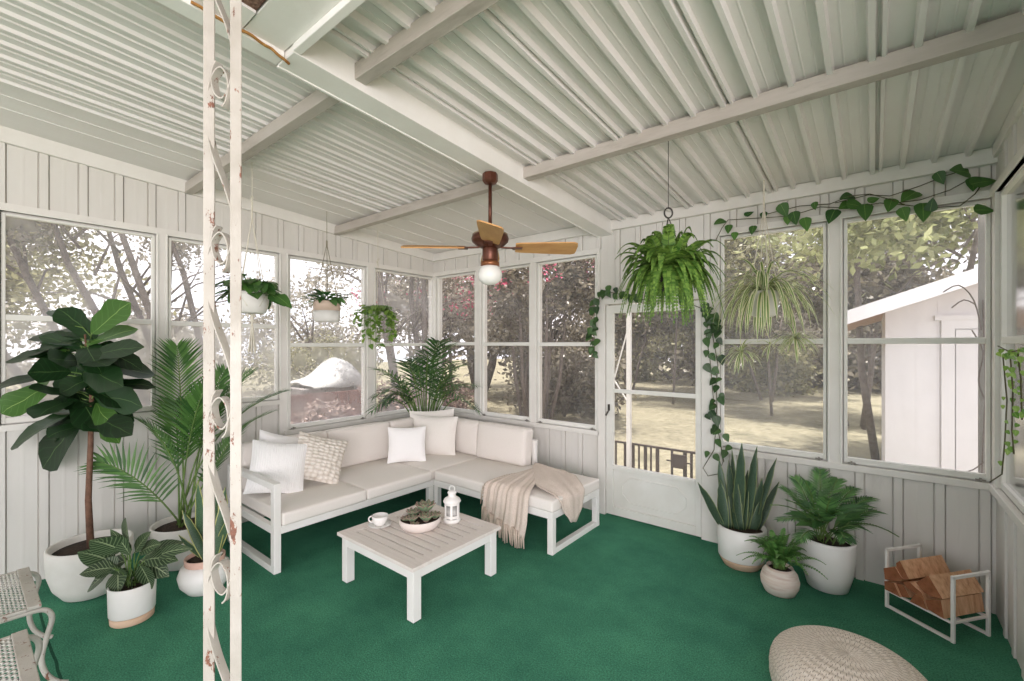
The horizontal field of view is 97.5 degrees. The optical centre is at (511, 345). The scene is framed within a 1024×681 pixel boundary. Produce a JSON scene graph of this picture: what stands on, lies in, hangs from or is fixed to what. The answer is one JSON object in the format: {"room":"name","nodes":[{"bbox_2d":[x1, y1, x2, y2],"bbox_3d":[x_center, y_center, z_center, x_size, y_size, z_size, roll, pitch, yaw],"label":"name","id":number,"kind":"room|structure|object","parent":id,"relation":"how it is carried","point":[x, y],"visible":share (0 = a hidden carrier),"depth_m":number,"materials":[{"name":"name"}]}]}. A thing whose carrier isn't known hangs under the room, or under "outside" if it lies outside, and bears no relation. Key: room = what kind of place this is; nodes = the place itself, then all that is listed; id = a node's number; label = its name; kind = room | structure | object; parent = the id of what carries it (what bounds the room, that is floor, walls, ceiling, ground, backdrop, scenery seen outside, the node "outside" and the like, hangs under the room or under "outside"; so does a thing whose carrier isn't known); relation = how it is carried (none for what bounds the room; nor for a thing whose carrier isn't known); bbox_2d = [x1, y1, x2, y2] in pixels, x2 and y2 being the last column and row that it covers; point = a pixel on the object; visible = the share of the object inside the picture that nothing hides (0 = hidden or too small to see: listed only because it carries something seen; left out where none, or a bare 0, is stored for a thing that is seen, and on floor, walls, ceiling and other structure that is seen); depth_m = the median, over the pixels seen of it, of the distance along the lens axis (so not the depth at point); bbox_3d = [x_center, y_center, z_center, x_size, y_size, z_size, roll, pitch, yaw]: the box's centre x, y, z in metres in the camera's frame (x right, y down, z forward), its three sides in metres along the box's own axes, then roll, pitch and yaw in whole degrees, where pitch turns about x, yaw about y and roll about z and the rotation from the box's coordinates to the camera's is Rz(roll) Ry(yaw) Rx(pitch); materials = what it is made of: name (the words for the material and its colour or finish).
{"room":"sunroom","nodes":[
{"label":"sunroom","id":0,"kind":"room"},
{"bbox_2d":[109,606,154,628],"bbox_3d":[-2.225,1.577,2.633,0.208,0.045,0.208,0,0,39],"label":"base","id":1,"kind":"object","parent":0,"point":[116,623],"depth_m":2.55,"materials":[{"name":"white ceramic"}]},
{"bbox_2d":[0,142,432,588],"bbox_3d":[-3.206,-0.020,3.151,0.100,3.241,6.886,0,0,39],"label":"wall","id":2,"kind":"structure","parent":0,"point":[40,509],"depth_m":3.31,"materials":[{"name":"white"}]},
{"bbox_2d":[0,208,158,424],"bbox_3d":[-3.082,-0.178,3.244,0.057,1.436,0.857,0,0,39],"label":"window","id":3,"kind":"structure","parent":2,"relation":"in","point":[25,418],"depth_m":3.10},
{"bbox_2d":[0,125,432,434],"bbox_3d":[-3.155,-0.383,3.110,0.050,2.496,6.886,0,0,39],"label":"trim","id":4,"kind":"structure","parent":2,"relation":"attached to","point":[9,136],"depth_m":3.79,"materials":[{"name":"wood"}]},
{"bbox_2d":[166,234,280,408],"bbox_3d":[-2.506,-0.178,3.959,0.057,1.436,0.909,0,0,39],"label":"window","id":5,"kind":"structure","parent":2,"relation":"in","point":[248,392],"depth_m":4.05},
{"bbox_2d":[287,253,367,429],"bbox_3d":[-1.909,-0.028,4.699,0.057,1.736,0.903,0,0,39],"label":"window","id":6,"kind":"structure","parent":2,"relation":"in","point":[289,256],"depth_m":4.66,"materials":[{"name":"grey"}]},
{"bbox_2d":[374,267,433,417],"bbox_3d":[-1.294,-0.028,5.463,0.057,1.736,0.924,0,0,39],"label":"window","id":7,"kind":"structure","parent":2,"relation":"in","point":[390,271],"depth_m":5.39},
{"bbox_2d":[0,0,1023,253],"bbox_3d":[-1.190,-1.404,1.604,5.200,0.553,7.006,0,0,39],"label":"ceiling","id":8,"kind":"structure","parent":0,"point":[537,81],"depth_m":2.35,"materials":[{"name":"white metal"}]},
{"bbox_2d":[215,196,291,353],"bbox_3d":[-1.880,-0.632,3.235,0.549,1.384,0.502,0,0,39],"label":"hanging planter","id":9,"kind":"object","parent":8,"relation":"hanging from","point":[254,302],"visible":0.84,"depth_m":3.19,"materials":[{"name":"ceramic"}]},
{"bbox_2d":[185,89,339,193],"bbox_3d":[-1.770,-1.292,2.986,2.363,0.081,0.060,0,0,39],"label":"trim","id":10,"kind":"structure","parent":8,"relation":"attached to","point":[316,103],"depth_m":2.65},
{"bbox_2d":[192,0,340,50],"bbox_3d":[-1.219,-1.345,0.785,1.084,0.150,2.094,0,0,39],"label":"trim","id":11,"kind":"structure","parent":8,"relation":"attached to","point":[280,23],"depth_m":1.75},
{"bbox_2d":[301,240,349,322],"bbox_3d":[-1.747,-0.744,4.245,0.459,1.047,0.408,0,0,-15],"label":"hanging planter","id":12,"kind":"object","parent":8,"relation":"hanging from","point":[327,310],"visible":1,"depth_m":4.16,"materials":[{"name":"white ceramic"}]},
{"bbox_2d":[293,0,365,54],"bbox_3d":[-0.521,-1.305,1.592,1.009,0.130,0.035,0,0,39],"label":"trim","id":13,"kind":"structure","parent":8,"relation":"attached to","point":[343,8],"depth_m":1.75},
{"bbox_2d":[351,259,397,349],"bbox_3d":[-1.411,-0.590,4.719,0.517,1.273,0.503,0,0,-39],"label":"hanging planter","id":14,"kind":"object","parent":8,"relation":"hanging from","point":[377,312],"visible":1,"depth_m":4.70,"materials":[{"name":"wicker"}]},
{"bbox_2d":[334,180,502,234],"bbox_3d":[-0.949,-1.204,4.006,2.363,0.081,0.060,0,0,39],"label":"ceiling beam","id":15,"kind":"structure","parent":8,"relation":"attached to","point":[477,188],"depth_m":3.86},
{"bbox_2d":[401,171,577,288],"bbox_3d":[-0.146,-0.762,3.007,0.908,0.774,0.908,0,0,42],"label":"ceiling fan","id":16,"kind":"object","parent":8,"relation":"hanging from","point":[489,237],"visible":1,"depth_m":2.96,"materials":[{"name":"wood"}]},
{"bbox_2d":[614,141,726,326],"bbox_3d":[0.923,-0.672,2.660,0.615,1.120,0.604,0,0,3],"label":"hanging fern","id":17,"kind":"object","parent":8,"relation":"hanging from","point":[668,267],"visible":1,"depth_m":2.55,"materials":[{"name":"green plant"}]},
{"bbox_2d":[706,180,834,373],"bbox_3d":[1.749,-0.479,3.115,0.851,1.396,0.709,0,0,39],"label":"spider plant","id":18,"kind":"object","parent":8,"relation":"hanging from","point":[762,301],"visible":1,"depth_m":3.08,"materials":[{"name":"green plant"}]},
{"bbox_2d":[0,485,1023,680],"bbox_3d":[-1.284,1.640,1.487,5.040,0.080,7.106,0,0,39],"label":"floor","id":19,"kind":"structure","parent":0,"point":[627,599],"depth_m":2.61,"materials":[{"name":"green carpet"}]},
{"bbox_2d":[0,629,42,680],"bbox_3d":[-1.958,1.139,1.506,0.579,0.919,0.671,0,0,39],"label":"patio chair","id":20,"kind":"object","parent":19,"relation":"on","point":[26,663],"visible":1,"depth_m":1.71,"materials":[{"name":"white paint"}]},
{"bbox_2d":[0,567,68,680],"bbox_3d":[-2.509,1.139,2.027,0.589,0.919,0.671,0,0,39],"label":"patio chair","id":21,"kind":"object","parent":19,"relation":"on","point":[29,589],"visible":0.99,"depth_m":2.09,"materials":[{"name":"white paint"}]},
{"bbox_2d":[0,298,155,601],"bbox_3d":[-2.714,0.655,2.885,0.981,1.889,0.522,0,0,0],"label":"fiddle leaf fig","id":22,"kind":"object","parent":19,"relation":"on","point":[108,401],"visible":0.91,"depth_m":2.84,"materials":[{"name":"plant"}]},
{"bbox_2d":[44,528,133,601],"bbox_3d":[-2.728,1.435,2.910,0.424,0.330,0.424,0,0,39],"label":"pot","id":23,"kind":"object","parent":22,"relation":"on","point":[63,566],"depth_m":2.75,"materials":[{"name":"ceramic"}]},
{"bbox_2d":[77,518,191,628],"bbox_3d":[-2.162,1.279,2.620,0.738,0.641,0.257,0,0,-3],"label":"calathea","id":24,"kind":"object","parent":19,"relation":"on","point":[131,598],"visible":1,"depth_m":2.57,"materials":[{"name":"green plant"}]},
{"bbox_2d":[107,576,156,621],"bbox_3d":[-2.225,1.470,2.633,0.224,0.170,0.224,0,0,39],"label":"pot","id":25,"kind":"object","parent":24,"relation":"on","point":[126,602],"depth_m":2.56,"materials":[{"name":"white ceramic"}]},
{"bbox_2d":[77,338,291,570],"bbox_3d":[-2.313,0.768,3.385,1.176,1.664,0.796,0,0,-9],"label":"palm","id":26,"kind":"object","parent":19,"relation":"on","point":[189,405],"visible":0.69,"depth_m":3.26,"materials":[{"name":"plant"}]},
{"bbox_2d":[149,512,194,570],"bbox_3d":[-2.412,1.447,3.303,0.400,0.306,0.400,0,0,39],"label":"pot","id":27,"kind":"object","parent":26,"relation":"on","point":[166,528],"depth_m":3.17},
{"bbox_2d":[177,479,229,596],"bbox_3d":[-1.992,1.190,2.923,0.308,0.819,0.349,0,0,-36],"label":"snake plant","id":28,"kind":"object","parent":19,"relation":"on","point":[190,575],"visible":0.51,"depth_m":2.91,"materials":[{"name":"green plant"}]},
{"bbox_2d":[203,0,241,680],"bbox_3d":[-0.839,0.195,1.301,0.200,2.944,0.140,0,0,39],"label":"porch post","id":29,"kind":"object","parent":19,"relation":"on","point":[213,70],"visible":1,"depth_m":1.29,"materials":[{"name":"white paint"}]},
{"bbox_2d":[228,417,479,574],"bbox_3d":[-1.299,1.202,4.253,0.901,0.797,2.205,0,0,39],"label":"sofa section","id":30,"kind":"object","parent":19,"relation":"on","point":[366,478],"visible":0.53,"depth_m":3.75,"materials":[{"name":"fabric"}]},
{"bbox_2d":[243,440,306,493],"bbox_3d":[-1.874,0.980,3.602,0.493,0.464,0.214,0,0,-33],"label":"throw pillow","id":31,"kind":"object","parent":30,"relation":"on","point":[283,463],"visible":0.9,"depth_m":3.56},
{"bbox_2d":[242,431,326,489],"bbox_3d":[-1.994,0.996,3.955,0.180,0.384,0.740,0,0,39],"label":"cushion","id":32,"kind":"object","parent":30,"relation":"on","point":[246,446],"depth_m":3.66,"materials":[{"name":"fabric"}]},
{"bbox_2d":[242,479,365,525],"bbox_3d":[-1.726,1.226,3.683,0.851,0.102,0.672,0,0,39],"label":"seat cushion","id":33,"kind":"object","parent":30,"relation":"on","point":[317,499],"depth_m":3.48,"materials":[{"name":"fabric"}]},
{"bbox_2d":[298,431,348,483],"bbox_3d":[-1.651,0.970,3.844,0.513,0.472,0.206,0,0,-30],"label":"throw pillow","id":34,"kind":"object","parent":30,"relation":"on","point":[324,456],"visible":0.83,"depth_m":3.81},
{"bbox_2d":[324,421,389,467],"bbox_3d":[-1.541,0.996,4.518,0.180,0.384,0.695,0,0,39],"label":"cushion","id":35,"kind":"object","parent":30,"relation":"on","point":[368,443],"depth_m":4.47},
{"bbox_2d":[339,459,430,499],"bbox_3d":[-1.296,1.226,4.217,0.851,0.102,0.687,0,0,39],"label":"seat cushion","id":36,"kind":"object","parent":30,"relation":"on","point":[379,479],"depth_m":4.07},
{"bbox_2d":[387,426,425,463],"bbox_3d":[-1.068,1.010,4.568,0.384,0.353,0.165,0,0,-11],"label":"throw pillow","id":37,"kind":"object","parent":30,"relation":"on","point":[405,444],"visible":1,"depth_m":4.52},
{"bbox_2d":[384,451,479,479],"bbox_3d":[-0.843,1.226,4.802,0.824,0.102,0.778,0,0,39],"label":"seat cushion","id":38,"kind":"object","parent":30,"relation":"on","point":[433,462],"depth_m":4.56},
{"bbox_2d":[413,415,457,454],"bbox_3d":[-0.846,0.980,4.881,0.496,0.434,0.187,0,0,11],"label":"throw pillow","id":39,"kind":"object","parent":30,"relation":"on","point":[440,432],"visible":0.76,"depth_m":4.82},
{"bbox_2d":[337,501,500,622],"bbox_3d":[-0.630,1.433,3.092,0.800,0.335,0.775,0,0,39],"label":"coffee table","id":40,"kind":"object","parent":19,"relation":"on","point":[412,556],"visible":0.76,"depth_m":2.93,"materials":[{"name":"white wood"}]},
{"bbox_2d":[399,499,440,532],"bbox_3d":[-0.640,1.186,3.127,0.287,0.158,0.287,0,0,16],"label":"succulent bowl","id":41,"kind":"object","parent":40,"relation":"on","point":[420,519],"visible":1,"depth_m":3.08,"materials":[{"name":"ceramic"}]},
{"bbox_2d":[365,336,482,416],"bbox_3d":[-0.939,0.748,4.965,1.115,1.704,1.155,0,0,39],"label":"palm","id":42,"kind":"object","parent":19,"relation":"on","point":[430,369],"visible":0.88,"depth_m":5.13,"materials":[{"name":"plant"}]},
{"bbox_2d":[434,418,598,555],"bbox_3d":[-0.238,1.206,4.349,2.033,0.788,0.795,0,0,39],"label":"sofa section","id":43,"kind":"object","parent":19,"relation":"on","point":[502,449],"visible":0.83,"depth_m":4.25,"materials":[{"name":"fabric"}]},
{"bbox_2d":[455,418,482,455],"bbox_3d":[-0.585,1.003,5.025,0.645,0.370,0.171,0,0,39],"label":"cushion","id":44,"kind":"object","parent":43,"relation":"on","point":[466,435],"depth_m":4.86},
{"bbox_2d":[476,422,532,465],"bbox_3d":[-0.086,1.000,4.596,0.640,0.376,0.186,0,0,39],"label":"cushion","id":45,"kind":"object","parent":43,"relation":"on","point":[511,445],"depth_m":4.48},
{"bbox_2d":[480,463,584,548],"bbox_3d":[0.234,1.346,3.835,0.733,0.485,0.769,0,0,39],"label":"throw blanket","id":46,"kind":"object","parent":43,"relation":"on","point":[505,497],"visible":0.98,"depth_m":3.65,"materials":[{"name":"fabric"}]},
{"bbox_2d":[697,442,778,571],"bbox_3d":[1.637,1.145,3.251,0.456,0.911,0.406,0,0,39],"label":"snake plant","id":47,"kind":"object","parent":19,"relation":"on","point":[743,511],"visible":0.98,"depth_m":3.25,"materials":[{"name":"green plant"}]},
{"bbox_2d":[736,528,827,598],"bbox_3d":[1.732,1.399,2.893,0.442,0.403,0.445,0,0,-7],"label":"potted fern","id":48,"kind":"object","parent":19,"relation":"on","point":[779,578],"visible":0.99,"depth_m":2.87,"materials":[{"name":"plant"}]},
{"bbox_2d":[800,528,856,594],"bbox_3d":[2.093,1.436,2.982,0.310,0.328,0.310,0,0,39],"label":"pot","id":49,"kind":"object","parent":19,"relation":"on","point":[840,560],"depth_m":2.87,"materials":[{"name":"white ceramic"}]},
{"bbox_2d":[770,467,898,594],"bbox_3d":[2.061,1.233,2.883,0.662,0.734,0.696,0,0,39],"label":"potted fern","id":50,"kind":"object","parent":19,"relation":"on","point":[837,549],"visible":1,"depth_m":2.92,"materials":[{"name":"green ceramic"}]},
{"bbox_2d":[769,625,927,680],"bbox_3d":[1.474,1.473,1.965,0.609,0.255,0.609,0,0,39],"label":"pouf","id":51,"kind":"object","parent":19,"relation":"on","point":[805,652],"visible":1,"depth_m":1.96,"materials":[{"name":"fabric"}]},
{"bbox_2d":[885,543,990,643],"bbox_3d":[2.458,1.420,2.610,0.275,0.360,0.357,0,0,-13],"label":"rack","id":52,"kind":"object","parent":19,"relation":"on","point":[954,620],"visible":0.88,"depth_m":2.47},
{"bbox_2d":[910,594,927,609],"bbox_3d":[2.467,1.454,2.598,0.303,0.066,0.092,0,0,-13],"label":"log","id":53,"kind":"object","parent":52,"relation":"on","point":[916,599],"visible":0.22,"depth_m":2.56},
{"bbox_2d":[903,579,934,599],"bbox_3d":[2.461,1.408,2.621,0.303,0.068,0.120,0,0,-13],"label":"log","id":54,"kind":"object","parent":53,"relation":"on","point":[911,585],"visible":0.27,"depth_m":2.58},
{"bbox_2d":[896,555,949,578],"bbox_3d":[2.458,1.325,2.682,0.325,0.102,0.075,0,0,-14],"label":"log","id":55,"kind":"object","parent":54,"relation":"on","point":[932,565],"visible":0.88,"depth_m":2.67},
{"bbox_2d":[888,591,986,623],"bbox_3d":[2.458,1.495,2.610,0.271,0.012,0.343,0,0,-13],"label":"shelf","id":56,"kind":"object","parent":52,"relation":"attached to","point":[983,616],"depth_m":2.46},
{"bbox_2d":[925,593,984,618],"bbox_3d":[2.484,1.440,2.521,0.303,0.095,0.094,0,0,-13],"label":"log","id":57,"kind":"object","parent":52,"relation":"on","point":[972,603],"visible":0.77,"depth_m":2.49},
{"bbox_2d":[916,569,983,598],"bbox_3d":[2.485,1.343,2.551,0.314,0.111,0.134,0,0,-13],"label":"log","id":58,"kind":"object","parent":57,"relation":"on","point":[938,585],"visible":0.89,"depth_m":2.52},
{"bbox_2d":[433,164,995,613],"bbox_3d":[0.957,0.210,4.270,5.000,2.780,0.100,0,0,39],"label":"wall","id":59,"kind":"structure","parent":0,"point":[955,523],"depth_m":3.05,"materials":[{"name":"white"}]},
{"bbox_2d":[155,0,612,236],"bbox_3d":[-1.241,-1.334,1.632,0.160,0.599,6.786,0,0,39],"label":"ceiling beam","id":60,"kind":"structure","parent":59,"relation":"attached to","point":[322,66],"depth_m":2.42,"materials":[{"name":"wood"}]},
{"bbox_2d":[435,270,475,414],"bbox_3d":[-0.692,-0.028,5.549,0.733,1.736,0.057,0,0,39],"label":"window","id":61,"kind":"structure","parent":59,"relation":"in","point":[473,272],"depth_m":5.52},
{"bbox_2d":[480,262,530,421],"bbox_3d":[-0.072,-0.028,5.050,0.757,1.736,0.057,0,0,39],"label":"window","id":62,"kind":"structure","parent":59,"relation":"in","point":[521,265],"depth_m":5.08,"materials":[{"name":"grey"}]},
{"bbox_2d":[535,252,597,430],"bbox_3d":[0.547,-0.028,4.551,0.754,1.736,0.057,0,0,39],"label":"window","id":63,"kind":"structure","parent":59,"relation":"in","point":[590,255],"depth_m":4.64,"materials":[{"name":"grey"}]},
{"bbox_2d":[605,300,700,536],"bbox_3d":[1.226,0.607,3.984,0.862,1.963,0.087,0,0,39],"label":"door","id":64,"kind":"structure","parent":59,"relation":"in","point":[673,502],"depth_m":4.00,"materials":[{"name":"grey"}]},
{"bbox_2d":[598,290,719,542],"bbox_3d":[1.265,0.578,3.984,1.083,2.045,0.080,0,0,39],"label":"trim","id":65,"kind":"structure","parent":59,"relation":"attached to","point":[709,529],"depth_m":3.70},
{"bbox_2d":[586,285,732,475],"bbox_3d":[1.220,0.251,3.919,1.294,1.623,0.057,0,0,39],"label":"ivy vine","id":66,"kind":"object","parent":59,"relation":"attached to","point":[714,328],"visible":0.84,"depth_m":3.62,"materials":[{"name":"green plant"}]},
{"bbox_2d":[431,147,997,490],"bbox_3d":[0.918,-0.152,4.221,5.000,2.035,0.045,0,0,39],"label":"trim","id":67,"kind":"structure","parent":59,"relation":"attached to","point":[982,157],"depth_m":3.19,"materials":[{"name":"wood"}]},
{"bbox_2d":[717,219,829,461],"bbox_3d":[1.962,-0.028,3.411,0.753,1.736,0.057,0,0,39],"label":"window","id":68,"kind":"structure","parent":59,"relation":"in","point":[820,223],"depth_m":3.31,"materials":[{"name":"grey"}]},
{"bbox_2d":[714,164,995,239],"bbox_3d":[2.226,-0.936,3.100,1.555,0.340,0.118,0,0,39],"label":"pothos vine","id":69,"kind":"object","parent":59,"relation":"attached to","point":[923,211],"visible":0.99,"depth_m":2.92,"materials":[{"name":"green plant"}]},
{"bbox_2d":[840,196,990,482],"bbox_3d":[2.587,-0.028,2.908,0.759,1.736,0.057,0,0,39],"label":"window","id":70,"kind":"structure","parent":59,"relation":"in","point":[981,477],"depth_m":2.87,"materials":[{"name":"grey"}]},
{"bbox_2d":[760,561,799,598],"bbox_3d":[1.738,1.516,2.915,0.224,0.168,0.224,0,0,39],"label":"pot","id":71,"kind":"object","parent":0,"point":[780,582],"depth_m":2.84,"materials":[{"name":"ceramic"}]},
{"bbox_2d":[996,105,1023,679],"bbox_3d":[2.021,0.115,1.541,0.100,2.970,2.836,0,0,39],"label":"wall","id":72,"kind":"structure","parent":0,"point":[1009,538],"depth_m":2.39,"materials":[{"name":"white"}]},
{"bbox_2d":[355,0,499,84],"bbox_3d":[0.239,-1.292,1.367,2.477,0.081,0.060,0,0,39],"label":"ceiling beam","id":73,"kind":"structure","parent":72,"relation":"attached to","point":[448,15],"depth_m":1.85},
{"bbox_2d":[523,12,1023,180],"bbox_3d":[1.061,-1.204,2.388,2.477,0.081,0.060,0,0,39],"label":"beam","id":74,"kind":"structure","parent":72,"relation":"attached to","point":[1008,29],"depth_m":2.09,"materials":[{"name":"wood"}]},
{"bbox_2d":[989,83,1023,533],"bbox_3d":[1.976,-0.247,1.577,0.035,2.224,2.836,0,0,39],"label":"trim","id":75,"kind":"structure","parent":72,"relation":"attached to","point":[1014,513],"depth_m":2.56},
{"bbox_2d":[990,346,1023,481],"bbox_3d":[2.446,0.385,2.229,0.030,0.768,0.739,0,0,39],"label":"trailing vine","id":76,"kind":"object","parent":72,"relation":"attached to","point":[1011,353],"visible":1,"depth_m":2.11,"materials":[{"name":"green plant"}]},
{"bbox_2d":[994,158,1023,513],"bbox_3d":[2.376,-0.028,2.044,0.057,1.736,1.353,0,0,39],"label":"window","id":77,"kind":"structure","parent":72,"relation":"in","point":[1012,195],"depth_m":2.46,"materials":[{"name":"wood"}]},
{"label":"outside","id":78,"kind":"structure","parent":0,"visible":0},
{"bbox_2d":[6,359,881,478],"bbox_3d":[5.449,1.970,18.723,75.000,0.001,64.000,0,0,39],"label":"lawn","id":79,"kind":"structure","parent":78,"point":[796,422],"depth_m":12.61,"materials":[{"name":"plant"}]},
{"bbox_2d":[6,217,127,403],"bbox_3d":[-7.261,-1.000,5.988,4.238,5.962,4.863,0,0,-34],"label":"leaning tree","id":80,"kind":"object","parent":79,"relation":"on","point":[22,262],"visible":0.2,"depth_m":6.60,"materials":[{"name":"grey plant"}]},
{"bbox_2d":[6,231,176,353],"bbox_3d":[-13.601,-1.998,10.772,9.091,7.902,10.555,0,0,-6],"label":"tree","id":81,"kind":"object","parent":79,"relation":"on","point":[15,284],"visible":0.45,"depth_m":11.47,"materials":[{"name":"grey plant"}]},
{"bbox_2d":[6,274,227,400],"bbox_3d":[-7.996,0.376,9.315,4.530,3.551,3.806,0,0,-4],"label":"bush","id":82,"kind":"object","parent":79,"relation":"on","point":[26,365],"visible":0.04,"depth_m":8.80,"materials":[{"name":"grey plant"}]},
{"bbox_2d":[6,217,255,405],"bbox_3d":[-5.785,-1.099,6.412,3.917,6.142,4.555,0,0,17],"label":"leaning tree","id":83,"kind":"object","parent":79,"relation":"on","point":[177,249],"visible":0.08,"depth_m":6.64,"materials":[{"name":"grey plant"}]},
{"bbox_2d":[142,386,360,423],"bbox_3d":[-3.813,1.355,7.119,0.090,1.190,3.505,0,0,39],"label":"fence","id":84,"kind":"object","parent":79,"relation":"on","point":[353,397],"visible":0.12,"depth_m":7.82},
{"bbox_2d":[194,261,406,381],"bbox_3d":[-8.895,-0.687,18.799,8.452,5.747,7.433,0,0,-3],"label":"tree","id":85,"kind":"object","parent":79,"relation":"on","point":[339,329],"visible":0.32,"depth_m":18.48,"materials":[{"name":"grey plant"}]},
{"bbox_2d":[242,325,383,395],"bbox_3d":[-4.576,0.682,10.782,3.347,2.577,3.417,0,0,-38],"label":"bush","id":86,"kind":"object","parent":79,"relation":"on","point":[311,362],"visible":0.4,"depth_m":10.63,"materials":[{"name":"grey plant"}]},
{"bbox_2d":[291,398,355,423],"bbox_3d":[-2.837,1.400,6.782,1.998,1.231,1.844,0,0,-33],"label":"bush","id":87,"kind":"object","parent":79,"relation":"on","point":[333,412],"visible":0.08,"depth_m":6.73,"materials":[{"name":"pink plant"}]},
{"bbox_2d":[291,385,356,394],"bbox_3d":[-3.921,1.300,9.321,1.100,1.300,1.400,0,0,39],"label":"crate stack","id":88,"kind":"object","parent":79,"relation":"on","point":[296,389],"visible":0.11,"depth_m":8.73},
{"bbox_2d":[291,357,360,388],"bbox_3d":[-3.903,0.556,9.343,1.419,0.592,1.162,0,0,39],"label":"tarp","id":89,"kind":"object","parent":88,"relation":"on","point":[334,372],"visible":0.93,"depth_m":9.08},
{"bbox_2d":[301,263,494,407],"bbox_3d":[-2.265,-1.103,9.841,4.506,6.154,4.330,0,0,36],"label":"tree","id":90,"kind":"object","parent":79,"relation":"on","point":[390,353],"visible":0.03,"depth_m":9.74,"materials":[{"name":"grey plant"}]},
{"bbox_2d":[338,271,514,395],"bbox_3d":[-1.858,-0.408,11.747,4.951,4.743,5.094,0,0,-31],"label":"crape myrtle","id":91,"kind":"object","parent":79,"relation":"on","point":[453,309],"visible":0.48,"depth_m":11.45,"materials":[{"name":"grey plant"}]},
{"bbox_2d":[396,268,555,391],"bbox_3d":[-1.744,-1.094,19.049,7.810,6.242,9.306,0,0,-31],"label":"tree","id":92,"kind":"object","parent":79,"relation":"on","point":[491,366],"visible":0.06,"depth_m":18.10,"materials":[{"name":"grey plant"}]},
{"bbox_2d":[445,258,622,419],"bbox_3d":[1.032,-0.651,10.960,4.987,5.228,4.695,0,0,5],"label":"crape myrtle","id":93,"kind":"object","parent":79,"relation":"on","point":[573,289],"visible":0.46,"depth_m":10.09,"materials":[{"name":"grey plant"}]},
{"bbox_2d":[451,277,616,387],"bbox_3d":[0.682,-0.400,16.483,5.802,4.785,5.255,0,0,-4],"label":"tree","id":94,"kind":"object","parent":79,"relation":"on","point":[573,332],"visible":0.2,"depth_m":15.37,"materials":[{"name":"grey plant"}]},
{"bbox_2d":[489,340,642,418],"bbox_3d":[1.372,0.998,12.773,4.211,2.920,3.872,0,0,6],"label":"bush","id":95,"kind":"object","parent":79,"relation":"on","point":[573,386],"visible":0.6,"depth_m":12.06,"materials":[{"name":"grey plant"}]},
{"bbox_2d":[571,302,695,389],"bbox_3d":[4.744,-0.642,18.354,5.759,5.221,5.967,0,0,39],"label":"tree","id":96,"kind":"object","parent":79,"relation":"on","point":[619,325],"visible":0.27,"depth_m":18.10,"materials":[{"name":"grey plant"}]},
{"bbox_2d":[615,303,778,381],"bbox_3d":[9.291,0.395,26.230,11.173,7.639,9.832,0,0,-29],"label":"bush","id":97,"kind":"object","parent":79,"relation":"on","point":[646,367],"visible":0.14,"depth_m":24.43,"materials":[{"name":"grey plant"}]},
{"bbox_2d":[623,301,797,374],"bbox_3d":[7.463,-0.730,18.297,5.482,5.388,6.648,0,0,-38],"label":"tree","id":98,"kind":"object","parent":79,"relation":"on","point":[687,329],"visible":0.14,"depth_m":17.08,"materials":[{"name":"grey plant"}]},
{"bbox_2d":[643,309,881,391],"bbox_3d":[13.083,-0.188,21.508,11.421,7.518,11.396,0,0,-22],"label":"bush","id":99,"kind":"object","parent":79,"relation":"on","point":[680,355],"visible":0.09,"depth_m":21.29,"materials":[{"name":"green plant"}]},
{"bbox_2d":[677,258,851,401],"bbox_3d":[9.142,-0.819,15.933,6.267,5.569,6.242,0,0,18],"label":"tree","id":100,"kind":"object","parent":79,"relation":"on","point":[779,324],"visible":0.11,"depth_m":15.61,"materials":[{"name":"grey plant"}]},
{"bbox_2d":[724,335,822,396],"bbox_3d":[11.008,0.976,18.647,4.125,3.176,4.030,0,0,19],"label":"bush","id":101,"kind":"object","parent":79,"relation":"on","point":[789,376],"visible":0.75,"depth_m":18.09,"materials":[{"name":"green plant"}]},
{"bbox_2d":[724,228,870,415],"bbox_3d":[7.158,-1.137,12.203,4.714,6.180,5.302,0,0,-5],"label":"tree","id":102,"kind":"object","parent":79,"relation":"on","point":[732,245],"visible":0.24,"depth_m":11.69,"materials":[{"name":"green plant"}]},
{"bbox_2d":[758,265,942,393],"bbox_3d":[17.071,0.167,19.379,11.872,8.016,11.202,0,0,-8],"label":"bush","id":103,"kind":"object","parent":79,"relation":"on","point":[877,378],"visible":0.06,"depth_m":18.49,"materials":[{"name":"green plant"}]},
{"bbox_2d":[725,206,977,459],"bbox_3d":[5.799,-1.049,6.767,6.052,6.033,5.460,0,0,41],"label":"tree","id":104,"kind":"object","parent":79,"relation":"on","point":[912,235],"visible":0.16,"depth_m":6.81,"materials":[{"name":"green plant"}]},
{"bbox_2d":[741,209,977,429],"bbox_3d":[8.425,-0.810,10.896,5.363,5.547,5.056,0,0,-42],"label":"tree","id":105,"kind":"object","parent":79,"relation":"on","point":[873,292],"visible":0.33,"depth_m":10.21,"materials":[{"name":"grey plant"}]},
{"bbox_2d":[847,267,977,472],"bbox_3d":[5.878,0.256,5.465,3.148,3.388,3.715,0,0,39],"label":"garden shed","id":106,"kind":"object","parent":79,"relation":"on","point":[930,391],"visible":0.4,"depth_m":4.75,"materials":[{"name":"white wood"}]},
{"bbox_2d":[978,214,984,473],"bbox_3d":[2.993,0.475,2.854,0.040,2.950,0.040,0,0,39],"label":"post","id":107,"kind":"object","parent":79,"relation":"on","point":[981,218],"visible":0.21,"depth_m":2.84,"materials":[{"name":"paint"}]},
{"bbox_3d":[1.539,1.850,4.542,1.900,0.200,0.994,0,0,39],"label":"step","id":108,"kind":"structure","parent":79,"relation":"on","visible":0},
{"bbox_2d":[615,304,631,466],"bbox_3d":[1.196,0.465,4.879,0.203,2.970,0.040,0,0,39],"label":"pole","id":109,"kind":"object","parent":108,"relation":"on","point":[628,337],"visible":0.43,"depth_m":4.82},
{"bbox_2d":[615,440,695,477],"bbox_3d":[1.511,1.520,4.872,1.588,0.860,0.045,0,0,39],"label":"iron railing","id":110,"kind":"object","parent":108,"relation":"on","point":[677,461],"visible":0.28,"depth_m":4.82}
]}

